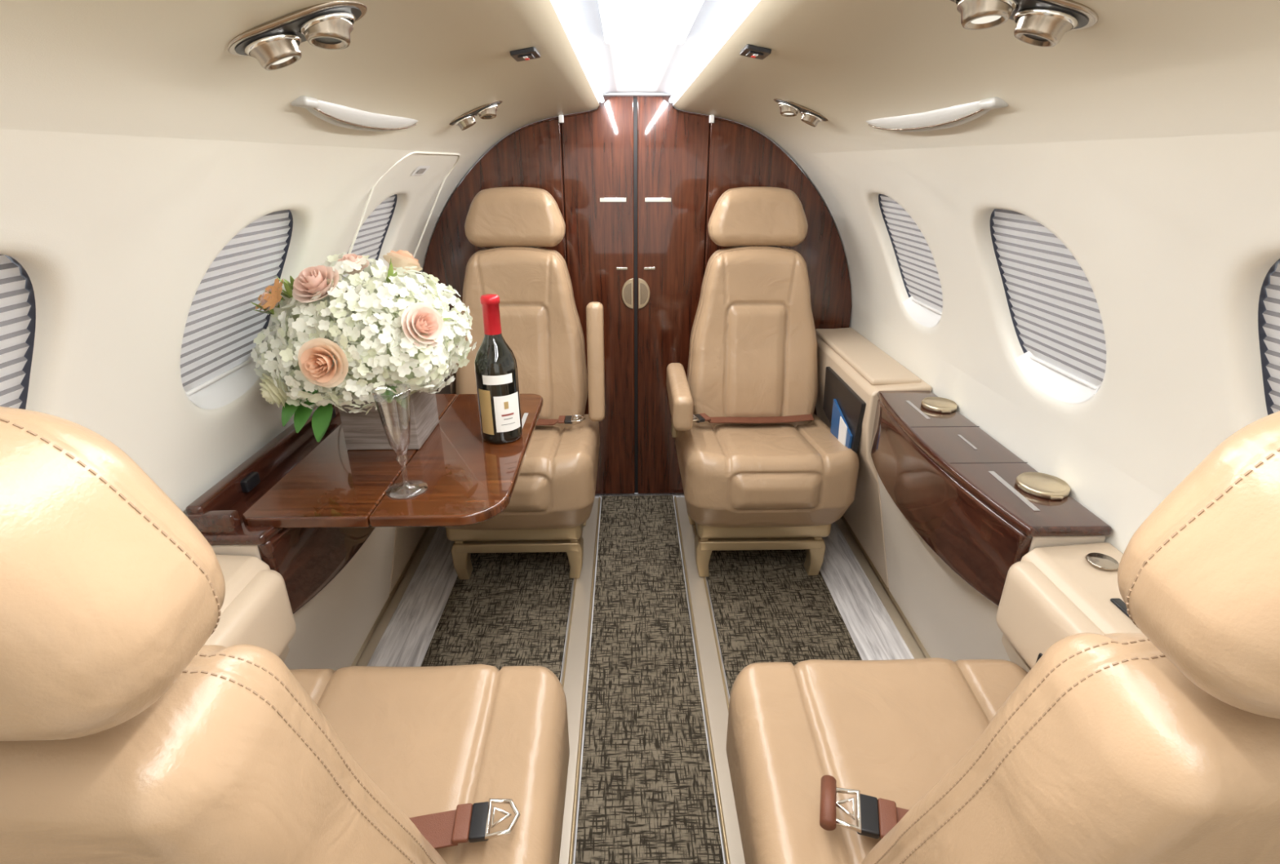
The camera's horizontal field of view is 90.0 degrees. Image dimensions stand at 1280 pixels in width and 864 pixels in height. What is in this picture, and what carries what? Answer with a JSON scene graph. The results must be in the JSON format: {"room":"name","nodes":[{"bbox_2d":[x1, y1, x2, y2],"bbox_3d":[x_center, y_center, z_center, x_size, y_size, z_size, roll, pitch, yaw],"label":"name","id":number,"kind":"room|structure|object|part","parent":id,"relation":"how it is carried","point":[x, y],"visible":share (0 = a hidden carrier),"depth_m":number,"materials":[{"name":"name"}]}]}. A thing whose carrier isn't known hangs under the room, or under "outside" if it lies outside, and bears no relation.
{"room":"aircraft cabin","nodes":[
{"label":"aircraft cabin","id":0,"kind":"room"},
{"bbox_2d":[0,128,484,515],"bbox_3d":[-0.659,0.271,0.996,0.314,1.320,3.150,0,23,-1],"label":"wall","id":1,"kind":"structure","parent":0,"point":[113,239],"depth_m":0.87,"materials":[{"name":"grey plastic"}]},
{"bbox_2d":[0,254,31,408],"bbox_3d":[-0.722,-0.007,0.617,0.182,0.355,0.332,0,23,-1],"label":"window","id":2,"kind":"structure","parent":1,"relation":"in","point":[15,320],"depth_m":0.72,"materials":[{"name":"plastic"}]},
{"bbox_2d":[180,209,290,399],"bbox_3d":[-0.734,-0.238,1.165,0.182,0.355,0.332,0,23,-1],"label":"window","id":3,"kind":"structure","parent":1,"relation":"in","point":[222,326],"depth_m":1.16,"materials":[{"name":"plastic"}]},
{"bbox_2d":[186,360,252,395],"bbox_3d":[-0.800,-0.105,1.220,0.008,0.008,0.227,0,23,-1],"label":"bar","id":4,"kind":"object","parent":3,"relation":"attached to","point":[219,377],"visible":0.91,"depth_m":1.21,"materials":[{"name":"white plastic"}]},
{"bbox_2d":[184,355,261,409],"bbox_3d":[-0.794,-0.095,1.224,0.035,0.073,0.245,0,23,-1],"label":"window pane","id":5,"kind":"object","parent":3,"relation":"attached to","point":[228,388],"visible":0.88,"depth_m":1.24,"materials":[{"name":"white glass"}]},
{"bbox_2d":[342,195,395,279],"bbox_3d":[-0.746,-0.471,1.718,0.182,0.355,0.332,0,23,-1],"label":"window","id":6,"kind":"structure","parent":1,"relation":"in","point":[367,242],"depth_m":1.74,"materials":[{"name":"plastic"}]},
{"bbox_2d":[341,151,460,278],"bbox_3d":[-0.663,-0.489,1.766,0.285,0.520,0.606,0,23,-1],"label":"hatch","id":7,"kind":"object","parent":1,"relation":"attached to","point":[415,152],"visible":0.52,"depth_m":1.52,"materials":[{"name":"white plastic"}]},
{"bbox_2d":[411,165,430,175],"bbox_3d":[-0.566,-0.677,1.656,0.023,0.022,0.110,0,23,-1],"label":"placard","id":8,"kind":"object","parent":1,"relation":"attached to","point":[421,170],"visible":1,"depth_m":1.65,"materials":[{"name":"white plastic"}]},
{"bbox_2d":[466,94,797,493],"bbox_3d":[-0.012,-0.437,2.438,1.620,1.502,0.028,0,23,-1],"label":"wall","id":9,"kind":"structure","parent":0,"point":[633,96],"depth_m":2.16,"materials":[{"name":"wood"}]},
{"bbox_2d":[422,118,567,328],"bbox_3d":[-0.540,-0.396,2.407,0.548,1.411,0.032,0,23,-1],"label":"panel","id":10,"kind":"object","parent":9,"relation":"attached to","point":[531,157],"visible":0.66,"depth_m":2.20,"materials":[{"name":"brown wood"}]},
{"bbox_2d":[558,114,633,308],"bbox_3d":[-0.147,-0.753,2.243,0.244,0.646,0.020,0,23,-1],"label":"hardware piece","id":11,"kind":"object","parent":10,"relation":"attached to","point":[561,117],"depth_m":2.34,"materials":[{"name":"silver metal"}]},
{"bbox_3d":[-0.046,-0.509,2.355,0.042,0.110,0.008,0,23,-1],"label":"pull handle","id":12,"kind":"part","parent":11,"relation":"part of","materials":[{"name":"beige metal"}]},
{"bbox_2d":[560,96,635,494],"bbox_3d":[-0.142,-0.425,2.402,0.242,1.484,0.035,0,23,-1],"label":"door leaf","id":13,"kind":"structure","parent":9,"relation":"in","point":[597,144],"depth_m":2.29,"materials":[{"name":"brown wood"}]},
{"bbox_2d":[600,197,626,202],"bbox_3d":[-0.094,-0.810,2.230,0.093,0.014,0.004,0,23,-1],"label":"lock plate","id":14,"kind":"object","parent":13,"relation":"attached to","point":[602,199],"visible":1,"depth_m":2.23,"materials":[{"name":"silver metal"}]},
{"bbox_2d":[616,266,627,270],"bbox_3d":[-0.065,-0.594,2.322,0.040,0.009,0.004,0,23,-1],"label":"latch plate","id":15,"kind":"object","parent":13,"relation":"attached to","point":[617,268],"visible":1,"depth_m":2.32,"materials":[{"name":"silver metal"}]},
{"bbox_3d":[-0.046,-0.508,2.351,0.030,0.079,0.001,0,23,-1],"label":"pull recess","id":16,"kind":"part","parent":13,"relation":"part of","materials":[{"name":"metal"}]},
{"bbox_2d":[633,98,637,493],"bbox_3d":[-0.016,-0.427,2.413,0.014,1.478,0.018,0,23,-1],"label":"seal","id":17,"kind":"object","parent":13,"relation":"attached to","point":[635,114],"visible":0.86,"depth_m":2.35,"materials":[{"name":"black plastic"}]},
{"bbox_2d":[636,96,709,493],"bbox_3d":[0.112,-0.427,2.407,0.243,1.484,0.035,0,23,-1],"label":"door leaf","id":18,"kind":"structure","parent":9,"relation":"in","point":[673,144],"depth_m":2.31,"materials":[{"name":"brown wood"}]},
{"bbox_3d":[0.016,-0.508,2.352,0.030,0.079,0.001,0,23,-1],"label":"pull recess","id":19,"kind":"part","parent":18,"relation":"part of","materials":[{"name":"metal"}]},
{"bbox_2d":[644,266,654,270],"bbox_3d":[0.035,-0.595,2.324,0.040,0.009,0.004,0,23,-1],"label":"latch plate","id":20,"kind":"object","parent":18,"relation":"attached to","point":[645,268],"visible":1,"depth_m":2.32,"materials":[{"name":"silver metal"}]},
{"bbox_2d":[644,197,671,201],"bbox_3d":[0.063,-0.811,2.233,0.093,0.014,0.004,0,23,-1],"label":"lock plate","id":21,"kind":"object","parent":18,"relation":"attached to","point":[646,199],"visible":1,"depth_m":2.23,"materials":[{"name":"silver metal"}]},
{"bbox_2d":[703,118,852,415],"bbox_3d":[0.514,-0.405,2.426,0.556,1.412,0.032,0,23,-1],"label":"panel","id":22,"kind":"object","parent":9,"relation":"attached to","point":[739,156],"visible":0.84,"depth_m":2.23,"materials":[{"name":"brown wood"}]},
{"bbox_2d":[638,115,714,308],"bbox_3d":[0.121,-0.755,2.248,0.252,0.646,0.020,0,23,-1],"label":"hardware piece","id":23,"kind":"object","parent":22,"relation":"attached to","point":[711,117],"depth_m":2.34,"materials":[{"name":"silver metal"}]},
{"bbox_3d":[0.016,-0.510,2.356,0.042,0.110,0.008,0,23,-1],"label":"pull handle","id":24,"kind":"part","parent":23,"relation":"part of","materials":[{"name":"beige metal"}]},
{"bbox_2d":[0,0,1279,154],"bbox_3d":[0.019,-0.412,0.722,1.041,0.150,3.150,0,23,-1],"label":"ceiling","id":25,"kind":"structure","parent":0,"point":[164,68],"depth_m":0.71,"materials":[{"name":"beige plastic"}]},
{"bbox_2d":[226,0,367,71],"bbox_3d":[-0.328,-0.381,0.616,0.134,0.058,0.074,0,23,-1],"label":"ceiling vent","id":26,"kind":"object","parent":25,"relation":"in","point":[274,43],"visible":1,"depth_m":0.60,"materials":[{"name":"silver metal"}]},
{"bbox_2d":[290,95,417,131],"bbox_3d":[-0.452,-0.512,1.050,0.041,0.029,0.510,-1,23,-2],"label":"handle","id":27,"kind":"object","parent":25,"relation":"attached to","point":[339,115],"visible":0.98,"depth_m":0.98,"materials":[{"name":"grey plastic"}]},
{"bbox_2d":[448,101,502,130],"bbox_3d":[-0.382,-0.736,1.484,0.130,0.066,0.074,0,23,-1],"label":"ceiling vent","id":28,"kind":"object","parent":25,"relation":"in","point":[487,111],"visible":0.98,"depth_m":1.47,"materials":[{"name":"silver metal"}]},
{"bbox_2d":[510,46,540,61],"bbox_3d":[-0.173,-0.572,0.971,0.038,0.009,0.064,-9,23,3],"label":"ceiling light","id":29,"kind":"object","parent":25,"relation":"in","point":[525,54],"depth_m":0.95,"materials":[{"name":"silver metal"}]},
{"bbox_2d":[550,0,759,103],"bbox_3d":[0.019,-0.499,0.685,0.256,0.040,3.150,0,23,-1],"label":"recessed light","id":30,"kind":"object","parent":25,"relation":"in","point":[618,68],"visible":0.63,"depth_m":1.33,"materials":[{"name":"white plastic"}]},
{"bbox_2d":[598,0,703,43],"bbox_3d":[0.012,-0.652,1.017,0.144,0.010,0.340,0,23,-1],"label":"light panel","id":31,"kind":"object","parent":30,"relation":"attached to","point":[624,21],"visible":1,"depth_m":0.98,"materials":[{"name":"white plastic"}]},
{"bbox_2d":[739,44,771,59],"bbox_3d":[0.175,-0.578,0.976,0.038,0.009,0.064,9,22,-5],"label":"switch","id":32,"kind":"object","parent":25,"relation":"in","point":[749,51],"depth_m":0.96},
{"bbox_2d":[773,98,827,126],"bbox_3d":[0.372,-0.739,1.477,0.132,0.062,0.074,0,23,-1],"label":"ceiling vent","id":33,"kind":"object","parent":25,"relation":"in","point":[810,117],"visible":0.98,"depth_m":1.46,"materials":[{"name":"silver metal"}]},
{"bbox_2d":[865,97,1008,131],"bbox_3d":[0.476,-0.519,1.066,0.041,0.029,0.510,0,23,0],"label":"handle","id":34,"kind":"object","parent":25,"relation":"attached to","point":[957,115],"visible":0.99,"depth_m":1.00,"materials":[{"name":"grey plastic"}]},
{"bbox_2d":[950,0,1098,47],"bbox_3d":[0.334,-0.371,0.567,0.136,0.051,0.074,0,23,-1],"label":"ceiling vent","id":35,"kind":"object","parent":25,"relation":"in","point":[1039,23],"visible":1,"depth_m":0.56,"materials":[{"name":"silver metal"}]},
{"bbox_3d":[0.334,-0.378,0.564,0.140,0.005,0.074,12,22,-6],"label":"bezel plate","id":36,"kind":"part","parent":35,"relation":"part of","materials":[{"name":"silver metal"}]},
{"bbox_2d":[366,493,914,863],"bbox_3d":[0.019,0.887,1.271,1.620,0.030,3.150,0,23,-1],"label":"floor","id":37,"kind":"structure","parent":0,"point":[406,641],"depth_m":2.01,"materials":[{"name":"grey wood"}]},
{"bbox_2d":[185,346,456,671],"bbox_3d":[-0.698,0.431,1.337,0.192,0.759,2.555,0,23,-1],"label":"console","id":38,"kind":"object","parent":37,"relation":"on","point":[312,598],"visible":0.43,"depth_m":1.27,"materials":[{"name":"beige"}]},
{"bbox_3d":[-0.732,0.375,1.560,0.133,0.690,0.710,0,23,-1],"label":"panel","id":39,"kind":"part","parent":38,"relation":"part of","materials":[{"name":"beige plastic"}]},
{"bbox_2d":[241,393,543,528],"bbox_3d":[-0.477,0.039,1.415,0.457,0.038,0.645,0,23,-1],"label":"folding table","id":40,"kind":"object","parent":38,"relation":"attached to","point":[470,480],"visible":0.86,"depth_m":1.24,"materials":[{"name":"brown wood"}]},
{"bbox_2d":[250,249,476,449],"bbox_3d":[-0.549,-0.168,1.336,0.410,0.407,0.434,8,24,18],"label":"flower arrangement","id":41,"kind":"object","parent":40,"relation":"on","point":[340,340],"visible":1,"depth_m":1.21,"materials":[{"name":"white plant"}]},
{"bbox_2d":[371,383,427,499],"bbox_3d":[-0.438,0.017,1.165,0.074,0.200,0.074,0,23,-1],"label":"champagne flute","id":42,"kind":"object","parent":40,"relation":"on","point":[413,493],"visible":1,"depth_m":1.18,"materials":[{"name":"clear glass"}]},
{"bbox_2d":[474,293,522,444],"bbox_3d":[-0.309,-0.135,1.375,0.090,0.316,0.091,0,23,-1],"label":"wine bottle","id":43,"kind":"object","parent":40,"relation":"on","point":[495,367],"visible":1,"depth_m":1.35,"materials":[{"name":"black glass"}]},
{"bbox_3d":[-0.769,0.683,1.651,0.022,0.048,2.140,0,23,-1],"label":"floor trim","id":44,"kind":"part","parent":38,"relation":"part of","materials":[{"name":"grey wood"}]},
{"bbox_2d":[420,552,573,681],"bbox_3d":[-0.411,0.676,1.716,0.390,0.011,1.950,0,23,-1],"label":"floor mat","id":45,"kind":"object","parent":37,"relation":"on","point":[513,609],"visible":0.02,"depth_m":1.97,"materials":[{"name":"carpet"}]},
{"bbox_2d":[0,406,569,863],"bbox_3d":[-0.385,0.421,0.781,0.533,1.181,0.698,0,23,-1],"label":"seat","id":46,"kind":"object","parent":45,"relation":"on","point":[126,738],"visible":1,"depth_m":0.39,"materials":[{"name":"beige leather"}]},
{"bbox_3d":[-0.422,0.418,0.591,0.453,0.636,0.233,0,27,-1],"label":"backrest","id":47,"kind":"part","parent":46,"relation":"part of","materials":[{"name":"beige leather"}]},
{"bbox_2d":[289,664,569,863],"bbox_3d":[-0.381,0.613,0.937,0.524,0.286,0.560,0,23,-1],"label":"seat cushion","id":48,"kind":"object","parent":46,"relation":"on","point":[476,757],"depth_m":0.97,"materials":[{"name":"beige leather"}]},
{"bbox_3d":[-0.180,0.502,0.837,0.025,0.005,0.030,-3,23,-6],"label":"buckle frame","id":49,"kind":"part","parent":46,"relation":"part of","materials":[{"name":"silver metal"}]},
{"bbox_3d":[-0.178,0.504,0.838,0.043,0.006,0.056,-3,23,-6],"label":"buckle frame","id":50,"kind":"part","parent":46,"relation":"part of","materials":[{"name":"silver metal"}]},
{"bbox_2d":[443,186,604,580],"bbox_3d":[-0.392,-0.134,2.061,0.551,1.208,0.647,0,23,-1],"label":"seat","id":51,"kind":"object","parent":45,"relation":"on","point":[548,508],"visible":0.73,"depth_m":2.08,"materials":[{"name":"beige leather"}]},
{"bbox_3d":[-0.592,0.298,2.247,0.028,0.032,0.360,0,23,-1],"label":"frame","id":52,"kind":"part","parent":51,"relation":"part of","materials":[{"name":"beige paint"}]},
{"bbox_3d":[-0.589,0.419,2.129,0.055,0.137,0.061,0,23,-1],"label":"leg","id":53,"kind":"part","parent":51,"relation":"part of","materials":[{"name":"beige paint"}]},
{"bbox_2d":[443,414,599,530],"bbox_3d":[-0.404,0.114,2.119,0.524,0.286,0.560,0,23,-1],"label":"seat cushion","id":54,"kind":"object","parent":51,"relation":"on","point":[555,488],"depth_m":1.91,"materials":[{"name":"beige leather"}]},
{"bbox_3d":[-0.409,-0.299,2.186,0.453,0.636,0.233,0,23,-1],"label":"backrest","id":55,"kind":"part","parent":51,"relation":"part of","materials":[{"name":"beige leather"}]},
{"bbox_3d":[-0.218,0.295,2.254,0.028,0.032,0.360,0,23,-1],"label":"frame","id":56,"kind":"part","parent":51,"relation":"part of","materials":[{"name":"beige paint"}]},
{"bbox_3d":[-0.216,0.416,2.136,0.055,0.137,0.061,0,23,-1],"label":"leg","id":57,"kind":"part","parent":51,"relation":"part of","materials":[{"name":"beige paint"}]},
{"bbox_3d":[-0.206,-0.047,2.120,0.026,0.005,0.031,0,23,-1],"label":"buckle frame","id":58,"kind":"part","parent":51,"relation":"part of","materials":[{"name":"silver metal"}]},
{"bbox_3d":[-0.204,-0.045,2.121,0.045,0.007,0.058,0,23,-1],"label":"buckle frame","id":59,"kind":"part","parent":51,"relation":"part of","materials":[{"name":"silver metal"}]},
{"bbox_3d":[-0.145,-0.228,2.099,0.054,0.390,0.070,0,15,-1],"label":"armrest","id":60,"kind":"part","parent":51,"relation":"part of","materials":[{"name":"beige leather"}]},
{"bbox_2d":[559,497,600,863],"bbox_3d":[-0.168,0.874,1.240,0.070,0.016,3.070,0,23,-1],"label":"track","id":61,"kind":"object","parent":37,"relation":"on","point":[576,654],"visible":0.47,"depth_m":1.76,"materials":[{"name":"beige"}]},
{"bbox_2d":[574,495,724,863],"bbox_3d":[0.019,0.871,1.253,0.296,0.011,3.090,0,23,-1],"label":"carpet runner","id":62,"kind":"object","parent":37,"relation":"on","point":[646,796],"visible":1,"depth_m":1.62,"materials":[{"name":"carpet"}]},
{"bbox_2d":[674,496,745,863],"bbox_3d":[0.206,0.872,1.246,0.070,0.016,3.070,0,23,-1],"label":"track","id":63,"kind":"object","parent":37,"relation":"on","point":[714,692],"visible":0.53,"depth_m":1.71,"materials":[{"name":"beige"}]},
{"bbox_2d":[706,550,862,695],"bbox_3d":[0.429,0.670,1.731,0.390,0.011,1.950,0,23,-1],"label":"floor mat","id":64,"kind":"object","parent":37,"relation":"on","point":[766,607],"visible":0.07,"depth_m":1.98,"materials":[{"name":"carpet"}]},
{"bbox_2d":[666,186,859,577],"bbox_3d":[0.376,-0.140,2.075,0.562,1.208,0.647,0,23,-1],"label":"seat","id":65,"kind":"object","parent":64,"relation":"on","point":[760,470],"visible":0.99,"depth_m":2.09,"materials":[{"name":"beige leather"}]},
{"bbox_3d":[0.125,-0.120,2.064,0.060,0.110,0.380,0,23,-1],"label":"armrest","id":66,"kind":"part","parent":65,"relation":"part of","materials":[{"name":"beige leather"}]},
{"bbox_3d":[0.205,0.284,2.448,0.055,0.137,0.050,0,23,-1],"label":"leg","id":67,"kind":"part","parent":65,"relation":"part of","materials":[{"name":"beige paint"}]},
{"bbox_3d":[0.165,-0.046,2.118,0.045,0.007,0.058,-7,24,-17],"label":"buckle frame","id":68,"kind":"part","parent":65,"relation":"part of","materials":[{"name":"silver metal"}]},
{"bbox_3d":[0.211,0.413,2.143,0.055,0.137,0.061,0,23,-1],"label":"leg","id":69,"kind":"part","parent":65,"relation":"part of","materials":[{"name":"beige paint"}]},
{"bbox_3d":[0.207,0.292,2.261,0.028,0.032,0.360,0,23,-1],"label":"frame","id":70,"kind":"part","parent":65,"relation":"part of","materials":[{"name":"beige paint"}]},
{"bbox_3d":[0.391,-0.305,2.201,0.453,0.636,0.233,0,23,-1],"label":"backrest","id":71,"kind":"part","parent":65,"relation":"part of","materials":[{"name":"beige leather"}]},
{"bbox_2d":[675,413,859,527],"bbox_3d":[0.396,0.107,2.133,0.524,0.286,0.560,0,23,-1],"label":"seat cushion","id":72,"kind":"object","parent":65,"relation":"on","point":[737,470],"depth_m":1.91,"materials":[{"name":"beige leather"}]},
{"bbox_3d":[0.584,0.410,2.150,0.055,0.137,0.061,0,23,-1],"label":"leg","id":73,"kind":"part","parent":65,"relation":"part of","materials":[{"name":"beige paint"}]},
{"bbox_3d":[0.582,0.289,2.268,0.028,0.032,0.360,0,23,-1],"label":"frame","id":74,"kind":"part","parent":65,"relation":"part of","materials":[{"name":"beige paint"}]},
{"bbox_2d":[725,411,1279,863],"bbox_3d":[0.423,0.415,0.795,0.533,1.181,0.698,0,23,-1],"label":"seat","id":75,"kind":"object","parent":64,"relation":"on","point":[1160,744],"visible":1,"depth_m":0.45,"materials":[{"name":"beige leather"}]},
{"bbox_3d":[0.276,0.498,0.843,0.032,0.005,0.028,-6,24,-14],"label":"buckle frame","id":76,"kind":"part","parent":75,"relation":"part of","materials":[{"name":"silver metal"}]},
{"bbox_3d":[0.268,0.498,0.850,0.048,0.007,0.061,6,24,15],"label":"buckle frame","id":77,"kind":"part","parent":75,"relation":"part of","materials":[{"name":"silver metal"}]},
{"bbox_2d":[725,657,1027,863],"bbox_3d":[0.417,0.607,0.951,0.524,0.286,0.560,0,23,-1],"label":"seat cushion","id":78,"kind":"object","parent":75,"relation":"on","point":[825,758],"depth_m":0.98,"materials":[{"name":"beige leather"}]},
{"bbox_3d":[0.466,0.411,0.607,0.453,0.636,0.233,0,27,-1],"label":"backrest","id":79,"kind":"part","parent":75,"relation":"part of","materials":[{"name":"beige leather"}]},
{"bbox_2d":[815,327,1142,673],"bbox_3d":[0.728,0.432,1.368,0.198,0.734,2.556,0,23,-1],"label":"console","id":80,"kind":"object","parent":37,"relation":"on","point":[971,551],"visible":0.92,"depth_m":1.41,"materials":[{"name":"beige"}]},
{"bbox_2d":[830,399,852,448],"bbox_3d":[0.623,-0.010,1.982,0.007,0.130,0.185,0,23,-1],"label":"magazine","id":81,"kind":"object","parent":80,"relation":"on","point":[842,415],"depth_m":1.96,"materials":[{"name":"blue paper"}]},
{"bbox_3d":[0.789,0.671,1.679,0.022,0.048,2.140,0,23,-1],"label":"floor trim","id":82,"kind":"part","parent":80,"relation":"part of","materials":[{"name":"beige metal"}]},
{"bbox_2d":[920,396,957,413],"bbox_3d":[0.770,-0.070,1.647,0.085,0.015,0.087,0,23,-1],"label":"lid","id":83,"kind":"object","parent":80,"relation":"on","point":[932,404],"depth_m":1.63,"materials":[{"name":"metal"}]},
{"bbox_3d":[0.751,0.363,1.586,0.133,0.690,0.710,0,23,-1],"label":"panel","id":84,"kind":"part","parent":80,"relation":"part of","materials":[{"name":"beige plastic"}]},
{"bbox_2d":[1015,471,1070,500],"bbox_3d":[0.779,0.103,1.237,0.091,0.015,0.094,0,23,-1],"label":"lid","id":85,"kind":"object","parent":80,"relation":"on","point":[1030,486],"depth_m":1.22,"materials":[{"name":"metal"}]},
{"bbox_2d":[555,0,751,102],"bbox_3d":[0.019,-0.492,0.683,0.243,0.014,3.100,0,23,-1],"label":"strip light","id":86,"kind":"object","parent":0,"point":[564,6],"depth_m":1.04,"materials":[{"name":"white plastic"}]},
{"bbox_2d":[787,132,1279,553],"bbox_3d":[0.697,0.260,1.020,0.314,1.320,3.150,0,23,-1],"label":"wall","id":87,"kind":"structure","parent":0,"point":[1175,241],"depth_m":0.99,"materials":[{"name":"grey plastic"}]},
{"bbox_2d":[880,194,942,311],"bbox_3d":[0.746,-0.483,1.744,0.182,0.355,0.332,0,23,-1],"label":"window","id":88,"kind":"structure","parent":87,"relation":"in","point":[920,272],"depth_m":1.77,"materials":[{"name":"plastic"}]},
{"bbox_2d":[902,296,941,327],"bbox_3d":[0.806,-0.340,1.806,0.035,0.073,0.245,0,23,-1],"label":"scoop","id":89,"kind":"object","parent":88,"relation":"attached to","point":[923,316],"visible":0.81,"depth_m":1.84,"materials":[{"name":"white plastic"}]},
{"bbox_2d":[911,298,942,315],"bbox_3d":[0.812,-0.351,1.802,0.008,0.008,0.227,0,23,-1],"label":"bar","id":90,"kind":"object","parent":88,"relation":"attached to","point":[935,310],"visible":0.86,"depth_m":1.80,"materials":[{"name":"white plastic"}]},
{"bbox_2d":[992,208,1106,394],"bbox_3d":[0.758,-0.249,1.192,0.182,0.355,0.332,0,23,-1],"label":"window","id":91,"kind":"structure","parent":87,"relation":"in","point":[1057,316],"depth_m":1.19,"materials":[{"name":"plastic"}]},
{"bbox_2d":[1014,351,1101,404],"bbox_3d":[0.818,-0.107,1.253,0.035,0.073,0.245,0,23,-1],"label":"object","id":92,"kind":"structure","parent":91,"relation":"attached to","point":[1051,382],"depth_m":1.28,"materials":[{"name":"white glass"}]},
{"bbox_2d":[1029,355,1099,391],"bbox_3d":[0.824,-0.118,1.249,0.008,0.008,0.227,0,23,-1],"label":"bar","id":93,"kind":"object","parent":91,"relation":"attached to","point":[1072,376],"visible":0.92,"depth_m":1.24,"materials":[{"name":"white plastic"}]},
{"bbox_2d":[1262,262,1279,413],"bbox_3d":[0.769,-0.018,0.644,0.182,0.355,0.332,0,23,-1],"label":"window","id":94,"kind":"structure","parent":87,"relation":"in","point":[1271,315],"depth_m":0.77,"materials":[{"name":"plastic"}]}
]}

